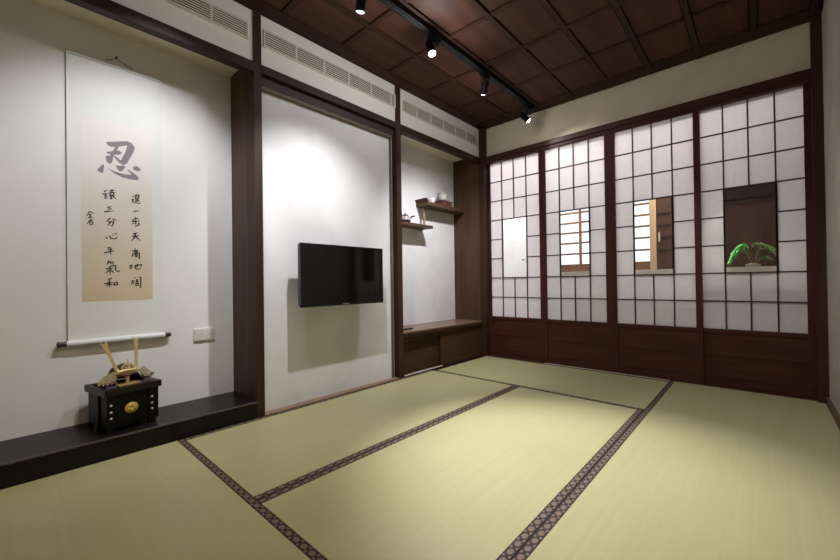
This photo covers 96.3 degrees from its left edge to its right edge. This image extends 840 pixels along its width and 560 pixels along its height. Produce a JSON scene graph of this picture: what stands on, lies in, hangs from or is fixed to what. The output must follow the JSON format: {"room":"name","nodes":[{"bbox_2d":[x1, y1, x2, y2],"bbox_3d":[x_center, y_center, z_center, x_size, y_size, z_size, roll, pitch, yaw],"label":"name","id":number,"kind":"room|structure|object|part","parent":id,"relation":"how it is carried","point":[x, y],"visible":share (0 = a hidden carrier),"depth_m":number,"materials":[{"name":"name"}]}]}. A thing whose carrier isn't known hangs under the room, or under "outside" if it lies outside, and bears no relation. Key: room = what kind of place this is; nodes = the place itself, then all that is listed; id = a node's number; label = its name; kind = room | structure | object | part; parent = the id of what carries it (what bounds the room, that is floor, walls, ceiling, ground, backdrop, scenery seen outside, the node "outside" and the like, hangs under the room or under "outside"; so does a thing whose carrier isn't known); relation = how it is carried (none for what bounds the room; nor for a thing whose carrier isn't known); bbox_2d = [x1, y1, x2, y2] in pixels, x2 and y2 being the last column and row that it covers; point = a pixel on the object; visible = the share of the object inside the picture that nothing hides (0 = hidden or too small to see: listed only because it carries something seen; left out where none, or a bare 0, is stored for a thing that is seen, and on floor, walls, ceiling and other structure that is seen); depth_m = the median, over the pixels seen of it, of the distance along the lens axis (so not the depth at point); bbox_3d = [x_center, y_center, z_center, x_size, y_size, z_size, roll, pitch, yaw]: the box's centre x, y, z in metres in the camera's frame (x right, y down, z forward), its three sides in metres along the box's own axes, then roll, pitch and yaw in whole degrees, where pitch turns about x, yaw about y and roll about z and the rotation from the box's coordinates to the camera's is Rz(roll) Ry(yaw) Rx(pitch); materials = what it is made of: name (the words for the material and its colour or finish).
{"room":"japanese tatami room","nodes":[
{"label":"japanese tatami room","id":0,"kind":"room"},
{"bbox_2d":[0,0,237,440],"bbox_3d":[-1.827,-0.270,1.884,0.380,2.365,1.798,-1,-1,42],"label":"wall niche","id":1,"kind":"object","parent":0,"point":[42,383],"visible":0.6,"depth_m":2.02,"materials":[{"name":"paint"}]},
{"bbox_2d":[194,327,214,340],"bbox_3d":[-1.424,0.358,2.489,0.015,0.079,0.126,-1,-1,42],"label":"wall socket","id":2,"kind":"object","parent":1,"relation":"attached to","point":[200,334],"visible":1,"depth_m":2.48,"materials":[{"name":"white plastic"}]},
{"bbox_3d":[-1.748,-1.283,2.166,0.019,0.013,0.012,-1,-1,42],"label":"hook","id":3,"kind":"object","parent":1,"relation":"attached to","visible":0},
{"bbox_2d":[56,49,170,347],"bbox_3d":[-1.730,-0.461,2.150,0.036,1.631,0.509,-1,-1,42],"label":"scroll","id":4,"kind":"object","parent":3,"relation":"hanging from","point":[114,112],"visible":1,"depth_m":2.14,"materials":[{"name":"paper"}]},
{"bbox_3d":[-1.876,0.339,1.969,0.032,0.032,0.038,-1,-1,42],"label":"roller knob","id":5,"kind":"part","parent":4,"relation":"part of","materials":[{"name":"grey"}]},
{"bbox_2d":[0,391,256,489],"bbox_3d":[-1.769,0.844,1.838,0.365,0.134,1.798,-1,-1,42],"label":"platform","id":6,"kind":"object","parent":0,"point":[22,472],"visible":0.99,"depth_m":1.90,"materials":[{"name":"black paint"}]},
{"bbox_2d":[84,375,161,434],"bbox_3d":[-1.607,0.666,2.043,0.256,0.222,0.263,-1,0,30],"label":"chest","id":7,"kind":"object","parent":6,"relation":"on","point":[109,409],"visible":0.97,"depth_m":1.96,"materials":[{"name":"black paint"}]},
{"bbox_3d":[-1.661,0.684,1.934,0.038,0.184,0.021,-1,0,30],"label":"leg","id":8,"kind":"part","parent":7,"relation":"part of","materials":[{"name":"black paint"}]},
{"bbox_3d":[-1.558,0.683,1.894,0.020,0.184,0.034,-1,0,30],"label":"leg","id":9,"kind":"part","parent":7,"relation":"part of","materials":[{"name":"black paint"}]},
{"bbox_2d":[92,336,153,388],"bbox_3d":[-1.613,0.429,2.039,0.198,0.252,0.267,-1,0,30],"label":"helmet","id":10,"kind":"object","parent":7,"relation":"on","point":[131,375],"visible":1,"depth_m":2.00,"materials":[{"name":"gold metal"}]},
{"bbox_3d":[-1.610,0.573,2.044,0.252,0.035,0.259,-1,0,30],"label":"lid","id":11,"kind":"part","parent":7,"relation":"part of","materials":[{"name":"black paint"}]},
{"bbox_3d":[-1.465,0.682,2.053,0.020,0.184,0.034,-1,0,30],"label":"leg","id":12,"kind":"part","parent":7,"relation":"part of","materials":[{"name":"black paint"}]},
{"bbox_2d":[111,0,252,60],"bbox_3d":[-1.693,-1.554,1.756,0.048,0.332,1.798,-1,-1,42],"label":"wall","id":13,"kind":"structure","parent":0,"point":[160,10],"depth_m":2.20,"materials":[{"name":"white paint"}]},
{"bbox_2d":[163,0,248,39],"bbox_3d":[-1.515,-1.574,1.908,0.011,0.111,1.274,-1,-1,42],"label":"vent grille","id":14,"kind":"object","parent":13,"relation":"attached to","point":[203,9],"visible":1,"depth_m":2.24,"materials":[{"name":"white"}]},
{"bbox_2d":[261,15,478,411],"bbox_3d":[-0.310,-0.412,3.545,0.438,2.630,2.602,-1,-1,42],"label":"wall","id":15,"kind":"structure","parent":0,"point":[326,178],"depth_m":2.93,"materials":[{"name":"paint"}]},
{"bbox_2d":[0,402,256,466],"bbox_3d":[-1.620,0.777,1.734,0.006,0.008,1.745,-1,-1,42],"label":"trim","id":16,"kind":"structure","parent":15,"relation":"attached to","point":[113,437],"depth_m":1.86,"materials":[{"name":"grey"}]},
{"bbox_2d":[231,70,248,397],"bbox_3d":[-1.215,-0.259,2.562,0.245,2.335,0.027,-1,-1,42],"label":"trim","id":17,"kind":"structure","parent":15,"relation":"attached to","point":[238,80],"depth_m":2.55,"materials":[{"name":"brown wood"}]},
{"bbox_2d":[246,10,264,417],"bbox_3d":[-1.074,-0.411,2.449,0.120,2.635,0.050,-1,-1,42],"label":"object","id":18,"kind":"structure","parent":15,"relation":"attached to","point":[253,80],"depth_m":2.41,"materials":[{"name":"brown wood"}]},
{"bbox_2d":[64,0,479,163],"bbox_3d":[-0.808,-1.362,2.711,0.059,0.063,4.400,-1,-1,42],"label":"beam","id":19,"kind":"structure","parent":15,"relation":"attached to","point":[110,9],"depth_m":2.28,"materials":[{"name":"brown wood"}]},
{"bbox_2d":[262,76,392,135],"bbox_3d":[-0.653,-1.312,2.914,0.025,0.060,1.212,-1,-1,42],"label":"trim","id":20,"kind":"structure","parent":15,"relation":"attached to","point":[266,82],"depth_m":2.81,"materials":[{"name":"black wood"}]},
{"bbox_2d":[262,86,393,376],"bbox_3d":[-0.643,-0.207,2.897,0.030,2.140,1.192,-1,-1,42],"label":"trim","id":21,"kind":"structure","parent":15,"relation":"attached to","point":[264,89],"depth_m":3.26,"materials":[{"name":"brown wood"}]},
{"bbox_2d":[263,29,395,107],"bbox_3d":[-0.620,-1.583,2.895,0.011,0.117,1.190,-1,-1,42],"label":"air vent","id":22,"kind":"object","parent":15,"relation":"in","point":[273,42],"visible":1,"depth_m":2.79,"materials":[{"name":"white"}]},
{"bbox_2d":[265,377,398,415],"bbox_3d":[-0.611,0.885,2.887,0.060,0.036,1.212,-1,-1,42],"label":"trim","id":23,"kind":"structure","parent":15,"relation":"attached to","point":[281,409],"depth_m":2.78,"materials":[{"name":"brown wood"}]},
{"bbox_2d":[298,242,382,307],"bbox_3d":[-0.606,-0.033,2.833,0.157,0.437,0.738,-1,-1,42],"label":"television","id":24,"kind":"object","parent":15,"relation":"attached to","point":[328,275],"visible":1,"depth_m":2.74,"materials":[{"name":"black plastic"}]},
{"bbox_2d":[392,85,403,378],"bbox_3d":[-0.224,-0.416,3.386,0.120,2.635,0.057,-1,-1,42],"label":"trim","id":25,"kind":"structure","parent":15,"relation":"attached to","point":[396,138],"depth_m":3.34,"materials":[{"name":"brown wood"}]},
{"bbox_2d":[402,206,432,229],"bbox_3d":[-0.155,-0.669,3.829,0.165,0.245,0.692,-1,-1,42],"label":"wall shelf","id":26,"kind":"object","parent":15,"relation":"attached to","point":[409,225],"visible":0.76,"depth_m":3.92,"materials":[{"name":"brown wood"}]},
{"bbox_2d":[402,213,414,221],"bbox_3d":[-0.128,-0.631,3.834,0.187,0.105,0.116,-1,0,-15],"label":"kettle","id":27,"kind":"object","parent":26,"relation":"on","point":[406,218],"visible":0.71,"depth_m":3.78,"materials":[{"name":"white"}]},
{"bbox_2d":[402,99,477,146],"bbox_3d":[0.251,-1.582,3.855,0.011,0.112,1.222,-1,-1,42],"label":"air vent","id":28,"kind":"object","parent":15,"relation":"in","point":[408,108],"visible":1,"depth_m":3.77,"materials":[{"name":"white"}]},
{"bbox_2d":[415,198,464,214],"bbox_3d":[0.240,-0.831,4.267,0.165,0.073,0.692,-1,-1,42],"label":"wall shelf","id":29,"kind":"object","parent":15,"relation":"attached to","point":[420,203],"visible":1,"depth_m":4.17,"materials":[{"name":"brown wood"}]},
{"bbox_2d":[435,200,451,206],"bbox_3d":[0.267,-0.860,4.277,0.122,0.054,0.180,-1,-1,42],"label":"wooden box","id":30,"kind":"object","parent":29,"relation":"on","point":[443,202],"visible":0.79,"depth_m":4.22,"materials":[{"name":"red wood"}]},
{"bbox_2d":[437,191,447,200],"bbox_3d":[0.256,-0.948,4.264,0.130,0.119,0.152,-1,0,4],"label":"teapot","id":31,"kind":"object","parent":30,"relation":"on","point":[440,196],"visible":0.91,"depth_m":4.22,"materials":[{"name":"ceramic"}]},
{"bbox_2d":[453,159,480,320],"bbox_3d":[0.558,-0.269,4.468,0.380,2.335,0.030,-1,-1,42],"label":"trim","id":32,"kind":"structure","parent":15,"relation":"attached to","point":[465,173],"depth_m":4.45,"materials":[{"name":"brown wood"}]},
{"bbox_2d":[478,128,489,356],"bbox_3d":[0.740,-0.423,4.336,0.070,2.635,0.080,-1,-1,42],"label":"trim","id":33,"kind":"structure","parent":15,"relation":"attached to","point":[483,169],"depth_m":4.31,"materials":[{"name":"brown wood"}]},
{"bbox_2d":[233,0,823,128],"bbox_3d":[0.057,-1.793,1.924,3.200,0.100,4.500,-1,-1,42],"label":"ceiling","id":34,"kind":"structure","parent":0,"point":[552,53],"depth_m":2.72,"materials":[{"name":"brown wood"}]},
{"bbox_2d":[379,0,533,108],"bbox_3d":[0.035,-1.716,2.561,0.054,0.044,3.214,-1,-1,42],"label":"track","id":35,"kind":"object","parent":34,"relation":"attached to","point":[396,6],"visible":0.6,"depth_m":2.76,"materials":[{"name":"black metal"}]},
{"bbox_2d":[355,0,366,13],"bbox_3d":[-0.337,-1.607,2.134,0.087,0.175,0.110,-1,-1,42],"label":"spotlight","id":36,"kind":"object","parent":35,"relation":"attached to","point":[360,4],"visible":1,"depth_m":2.12,"materials":[{"name":"black metal"}]},
{"bbox_2d":[425,33,440,57],"bbox_3d":[0.091,-1.623,2.630,0.088,0.148,0.119,-1,-1,42],"label":"spotlight","id":37,"kind":"object","parent":35,"relation":"attached to","point":[433,39],"visible":1,"depth_m":2.60,"materials":[{"name":"black metal"}]},
{"bbox_2d":[479,71,489,94],"bbox_3d":[0.534,-1.611,3.110,0.082,0.177,0.114,-1,0,14],"label":"spotlight","id":38,"kind":"object","parent":35,"relation":"attached to","point":[485,84],"visible":1,"depth_m":3.08,"materials":[{"name":"black metal"}]},
{"bbox_2d":[519,104,531,122],"bbox_3d":[1.043,-1.619,3.702,0.108,0.166,0.112,-1,-1,42],"label":"spotlight","id":39,"kind":"object","parent":35,"relation":"attached to","point":[523,116],"visible":1,"depth_m":3.67,"materials":[{"name":"black metal"}]},
{"bbox_2d":[486,22,809,155],"bbox_3d":[1.775,-1.600,3.479,2.650,0.350,0.070,-1,-1,42],"label":"wall","id":40,"kind":"structure","parent":0,"point":[787,51],"depth_m":3.15,"materials":[{"name":"beige paint"}]},
{"bbox_2d":[487,152,543,361],"bbox_3d":[1.044,-0.255,4.140,0.680,2.219,0.030,-1,-1,42],"label":"door","id":41,"kind":"structure","parent":40,"relation":"in","point":[514,185],"depth_m":4.12,"materials":[{"name":"white paper"}]},
{"bbox_3d":[1.045,-0.255,4.139,0.587,2.219,0.030,-1,-1,42],"label":"rail","id":42,"kind":"part","parent":41,"relation":"part of","materials":[{"name":"brown wood"}]},
{"bbox_3d":[1.057,0.617,4.133,0.587,0.360,0.014,-1,-1,42],"label":"wood panel","id":43,"kind":"part","parent":41,"relation":"part of","materials":[{"name":"brown wood"}]},
{"bbox_2d":[540,133,612,371],"bbox_3d":[1.512,-0.265,3.670,0.658,2.219,0.030,-1,-1,42],"label":"door","id":44,"kind":"structure","parent":40,"relation":"in","point":[577,310],"depth_m":3.65,"materials":[{"name":"white paper"}]},
{"bbox_3d":[1.524,0.606,3.663,0.566,0.363,0.014,-1,-1,42],"label":"wood panel","id":45,"kind":"part","parent":44,"relation":"part of","materials":[{"name":"brown wood"}]},
{"bbox_2d":[485,68,810,164],"bbox_3d":[1.748,-1.390,3.478,2.605,0.080,0.108,-1,-1,42],"label":"trim","id":46,"kind":"structure","parent":40,"relation":"attached to","point":[799,78],"depth_m":3.09,"materials":[{"name":"brown wood"}]},
{"bbox_2d":[489,355,817,400],"bbox_3d":[1.784,0.859,3.474,2.598,0.036,0.104,-1,-1,42],"label":"trim","id":47,"kind":"structure","parent":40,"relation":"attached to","point":[790,396],"depth_m":2.90,"materials":[{"name":"brown wood"}]},
{"bbox_2d":[609,110,704,384],"bbox_3d":[2.002,-0.275,3.225,0.665,2.219,0.030,-1,-1,42],"label":"door","id":48,"kind":"structure","parent":40,"relation":"in","point":[658,332],"depth_m":3.19,"materials":[{"name":"white paper"}]},
{"bbox_3d":[2.014,0.596,3.219,0.579,0.363,0.014,-1,-1,42],"label":"wood panel","id":49,"kind":"part","parent":48,"relation":"part of","materials":[{"name":"brown wood"}]},
{"bbox_2d":[699,82,816,398],"bbox_3d":[2.488,-0.284,2.831,0.658,2.219,0.030,-1,-1,42],"label":"door","id":50,"kind":"structure","parent":40,"relation":"in","point":[759,328],"depth_m":2.77,"materials":[{"name":"white paper"}]},
{"bbox_3d":[2.486,-0.284,2.832,0.589,2.219,0.030,-1,-1,42],"label":"rail","id":51,"kind":"part","parent":50,"relation":"part of","materials":[{"name":"brown wood"}]},
{"bbox_3d":[2.498,0.588,2.826,0.589,0.360,0.014,-1,-1,42],"label":"wood panel","id":52,"kind":"part","parent":50,"relation":"part of","materials":[{"name":"brown wood"}]},
{"bbox_2d":[671,183,776,266],"bbox_3d":[2.986,-0.446,3.560,1.000,2.550,0.090,-1,-1,42],"label":"wall","id":53,"kind":"structure","parent":0,"point":[750,216],"depth_m":3.47,"materials":[{"name":"black wood"}]},
{"bbox_2d":[656,197,672,268],"bbox_3d":[2.544,-0.685,3.922,0.134,1.155,0.057,-1,-1,42],"label":"door","id":54,"kind":"structure","parent":53,"relation":"in","point":[663,206],"depth_m":3.91,"materials":[{"name":"brown wood"}]},
{"bbox_2d":[822,0,839,414],"bbox_3d":[1.275,-0.462,0.886,0.060,2.650,4.590,-1,-1,42],"label":"wall","id":55,"kind":"structure","parent":0,"point":[830,13],"depth_m":2.27,"materials":[{"name":"paint"}]},
{"bbox_2d":[810,14,829,404],"bbox_3d":[2.732,-0.462,2.572,0.057,2.635,0.135,-1,-1,42],"label":"trim","id":56,"kind":"structure","parent":55,"relation":"attached to","point":[816,58],"depth_m":2.53,"materials":[{"name":"brown wood"}]},
{"bbox_2d":[827,397,839,429],"bbox_3d":[1.236,0.827,0.871,0.014,0.075,4.405,-1,-1,42],"label":"baseboard","id":57,"kind":"structure","parent":55,"relation":"attached to","point":[830,405],"depth_m":2.27,"materials":[{"name":"brown wood"}]},
{"bbox_3d":[0.511,0.920,2.403,3.250,0.068,5.800,-1,-1,42],"label":"floor","id":58,"kind":"structure","parent":0,"visible":0},
{"bbox_2d":[0,439,327,559],"bbox_3d":[-0.959,0.880,1.118,1.796,0.032,0.958,-1,-1,42],"label":"mat","id":59,"kind":"object","parent":58,"relation":"on","point":[169,501],"visible":1,"depth_m":1.38,"materials":[{"name":"beige wicker"}]},
{"bbox_2d":[185,370,514,499],"bbox_3d":[-0.264,0.881,2.553,0.896,0.032,2.098,-1,-1,42],"label":"mat","id":60,"kind":"object","parent":58,"relation":"on","point":[267,455],"visible":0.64,"depth_m":2.19,"materials":[{"name":"beige wicker"}]},
{"bbox_2d":[403,319,481,376],"bbox_3d":[0.144,0.685,3.963,0.383,0.426,1.279,-1,-1,42],"label":"base cabinet","id":61,"kind":"object","parent":58,"relation":"on","point":[437,345],"visible":0.74,"depth_m":3.81,"materials":[{"name":"brown wood"}]},
{"bbox_3d":[0.020,0.705,3.619,0.014,0.306,0.578,-1,-1,42],"label":"sliding door","id":62,"kind":"part","parent":61,"relation":"part of","materials":[{"name":"brown wood"}]},
{"bbox_3d":[0.043,0.859,3.572,0.012,0.008,0.538,-1,-1,42],"label":"rail","id":63,"kind":"part","parent":61,"relation":"part of","materials":[{"name":"beige"}]},
{"bbox_3d":[0.447,0.702,4.048,0.018,0.306,0.721,-1,-1,42],"label":"sliding door","id":64,"kind":"part","parent":61,"relation":"part of","materials":[{"name":"brown wood"}]},
{"bbox_2d":[258,386,642,559],"bbox_3d":[0.402,0.868,1.949,0.898,0.032,2.098,-1,-1,42],"label":"mat","id":65,"kind":"object","parent":58,"relation":"on","point":[478,481],"visible":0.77,"depth_m":1.57,"materials":[{"name":"beige wicker"}]},
{"bbox_2d":[435,356,668,410],"bbox_3d":[1.109,0.868,3.361,1.748,0.032,0.940,-1,-1,42],"label":"mat","id":66,"kind":"object","parent":58,"relation":"on","point":[634,392],"visible":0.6,"depth_m":3.19,"materials":[{"name":"beige wicker"}]},
{"bbox_2d":[545,363,669,380],"bbox_3d":[1.678,0.859,3.490,1.080,0.034,0.013,-1,-1,42],"label":"trim","id":67,"kind":"structure","parent":58,"relation":"on","point":[545,363],"depth_m":3.43,"materials":[{"name":"beige wood"}]},
{"bbox_2d":[511,381,839,559],"bbox_3d":[1.383,0.853,1.703,0.882,0.032,3.052,-1,-1,42],"label":"mat","id":68,"kind":"object","parent":58,"relation":"on","point":[703,472],"visible":0.94,"depth_m":1.51,"materials":[{"name":"beige wicker"}]},
{"bbox_3d":[1.701,-0.420,4.740,2.110,2.550,0.070,-1,-1,42],"label":"wall","id":69,"kind":"structure","parent":0,"visible":0},
{"bbox_2d":[503,217,526,276],"bbox_3d":[1.174,-0.173,5.167,0.640,2.065,0.087,-1,-1,42],"label":"door","id":70,"kind":"structure","parent":69,"relation":"in","point":[514,230],"depth_m":5.08,"materials":[{"name":"white"}]},
{"bbox_2d":[561,199,656,271],"bbox_3d":[2.093,-0.586,4.339,1.095,0.975,0.055,-1,-1,42],"label":"window","id":71,"kind":"structure","parent":69,"relation":"in","point":[574,224],"depth_m":4.45,"materials":[{"name":"white paper"}]},
{"bbox_3d":[2.087,-0.586,4.351,1.010,0.975,0.045,-1,-1,42],"label":"rail","id":72,"kind":"part","parent":71,"relation":"part of","materials":[{"name":"brown wood"}]},
{"bbox_3d":[3.081,-0.452,2.947,0.035,2.550,0.870,-1,-1,42],"label":"wall","id":73,"kind":"structure","parent":0,"visible":0},
{"bbox_2d":[562,266,776,275],"bbox_3d":[2.067,-0.072,3.377,2.035,0.039,0.140,-1,-1,42],"label":"trim","id":74,"kind":"structure","parent":73,"relation":"attached to","point":[758,268],"depth_m":3.21,"materials":[{"name":"beige"}]},
{"bbox_2d":[727,242,775,266],"bbox_3d":[2.578,-0.196,2.915,0.303,0.189,0.128,-1,-1,42],"label":"potted fern","id":75,"kind":"object","parent":74,"relation":"on","point":[738,248],"visible":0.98,"depth_m":2.91,"materials":[{"name":"green plant"}]},
{"bbox_3d":[2.576,-0.112,2.908,0.094,0.020,0.094,-1,-1,42],"label":"dish","id":76,"kind":"part","parent":75,"relation":"part of","materials":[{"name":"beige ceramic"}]}
]}

